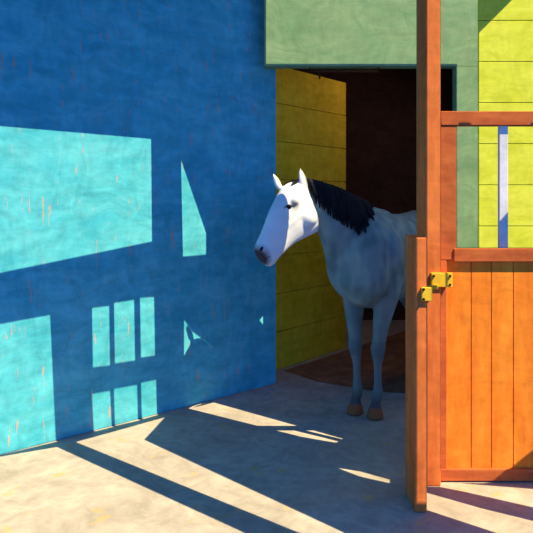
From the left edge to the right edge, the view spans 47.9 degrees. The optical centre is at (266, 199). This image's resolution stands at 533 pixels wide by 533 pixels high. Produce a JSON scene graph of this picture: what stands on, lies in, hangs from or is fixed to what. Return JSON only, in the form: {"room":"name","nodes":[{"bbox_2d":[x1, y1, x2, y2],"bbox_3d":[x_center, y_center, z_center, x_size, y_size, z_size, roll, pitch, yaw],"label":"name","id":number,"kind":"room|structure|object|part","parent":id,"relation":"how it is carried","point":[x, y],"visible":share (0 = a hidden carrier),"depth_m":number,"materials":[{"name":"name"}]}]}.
{"room":"horse stable","nodes":[
{"label":"horse stable","id":0,"kind":"room"},
{"bbox_2d":[0,0,275,454],"bbox_3d":[-1.666,-0.350,3.828,4.494,3.900,0.100,0,0,-40],"label":"wall","id":1,"kind":"structure","parent":0,"point":[138,137],"depth_m":4.32,"materials":[{"name":"blue paint"}]},
{"bbox_2d":[0,320,532,532],"bbox_3d":[1.500,1.649,4.750,15.000,0.102,8.500,0,0,0],"label":"floor","id":2,"kind":"structure","parent":0,"point":[287,455],"depth_m":3.51,"materials":[{"name":"concrete"}]},
{"bbox_2d":[254,168,415,419],"bbox_3d":[0.918,0.688,4.776,0.651,1.819,2.391,0,0,41],"label":"horse","id":3,"kind":"object","parent":2,"relation":"on","point":[363,244],"visible":0.77,"depth_m":4.30},
{"bbox_2d":[405,235,426,511],"bbox_3d":[0.791,0.895,3.180,0.062,1.410,0.220,0,0,0],"label":"door","id":4,"kind":"structure","parent":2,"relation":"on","point":[415,245],"depth_m":3.07,"materials":[{"name":"orange wood"}]},
{"bbox_2d":[421,273,452,300],"bbox_3d":[0.872,0.460,3.249,0.170,0.110,0.421,0,0,34],"label":"brass latch","id":5,"kind":"object","parent":4,"relation":"attached to","point":[437,279],"visible":0.92,"depth_m":3.33,"materials":[{"name":"gold metal"}]},
{"bbox_2d":[416,0,440,485],"bbox_3d":[0.932,-0.349,3.460,0.084,3.899,0.220,0,0,0],"label":"post","id":6,"kind":"object","parent":2,"relation":"on","point":[428,12],"visible":0.64,"depth_m":3.35,"materials":[{"name":"brown wood"}]},
{"bbox_2d":[441,111,532,480],"bbox_3d":[1.548,0.544,3.422,1.125,2.095,0.065,0,0,0],"label":"rails","id":7,"kind":"object","parent":2,"relation":"on","point":[448,118],"visible":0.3,"depth_m":3.40,"materials":[{"name":"brown wood"}]},
{"bbox_2d":[498,126,507,247],"bbox_3d":[1.351,-0.075,3.428,0.051,0.710,0.025,0,0,0],"label":"bar","id":8,"kind":"object","parent":7,"relation":"attached to","point":[502,130],"visible":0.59,"depth_m":3.42,"materials":[{"name":"white metal"}]},
{"bbox_3d":[2.170,-0.349,3.460,0.100,3.899,0.220,0,0,0],"label":"post","id":9,"kind":"object","parent":2,"relation":"on","visible":0},
{"bbox_2d":[441,126,455,468],"bbox_3d":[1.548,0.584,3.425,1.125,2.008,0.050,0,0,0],"label":"stile","id":10,"kind":"object","parent":9,"relation":"attached to","point":[448,133],"visible":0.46,"depth_m":3.40,"materials":[{"name":"brown wood"}]},
{"bbox_2d":[446,260,532,467],"bbox_3d":[1.548,0.955,3.433,1.105,1.250,0.035,0,0,0],"label":"boards","id":11,"kind":"object","parent":10,"relation":"attached to","point":[490,304],"visible":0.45,"depth_m":3.42,"materials":[{"name":"orange wood"}]},
{"bbox_2d":[276,69,345,369],"bbox_3d":[0.395,0.167,6.016,0.060,2.867,1.327,0,0,42],"label":"wall","id":12,"kind":"structure","parent":0,"point":[310,110],"depth_m":6.00,"materials":[{"name":"yellow wood"}]},
{"bbox_2d":[293,69,451,319],"bbox_3d":[1.000,-0.350,8.050,4.200,3.900,0.100,0,0,0],"label":"wall","id":13,"kind":"structure","parent":0,"point":[380,115],"depth_m":8.00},
{"bbox_2d":[477,0,532,247],"bbox_3d":[3.132,-0.350,5.075,2.735,3.900,0.090,0,0,0],"label":"wall","id":14,"kind":"structure","parent":0,"point":[505,27],"depth_m":5.03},
{"bbox_2d":[264,0,477,78],"bbox_3d":[0.870,-1.660,5.050,1.780,1.280,0.100,0,0,0],"label":"lintel","id":15,"kind":"object","parent":14,"relation":"in","point":[298,34],"depth_m":5.00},
{"bbox_3d":[0.655,-1.067,5.050,0.590,0.094,0.020,0,0,0],"label":"iron rail","id":16,"kind":"part","parent":15,"relation":"part of","materials":[{"name":"black metal"}]},
{"bbox_2d":[452,66,477,247],"bbox_3d":[1.670,0.244,5.050,0.180,2.713,0.100,0,0,0],"label":"door jamb","id":17,"kind":"object","parent":14,"relation":"attached to","point":[464,78],"depth_m":5.00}
]}

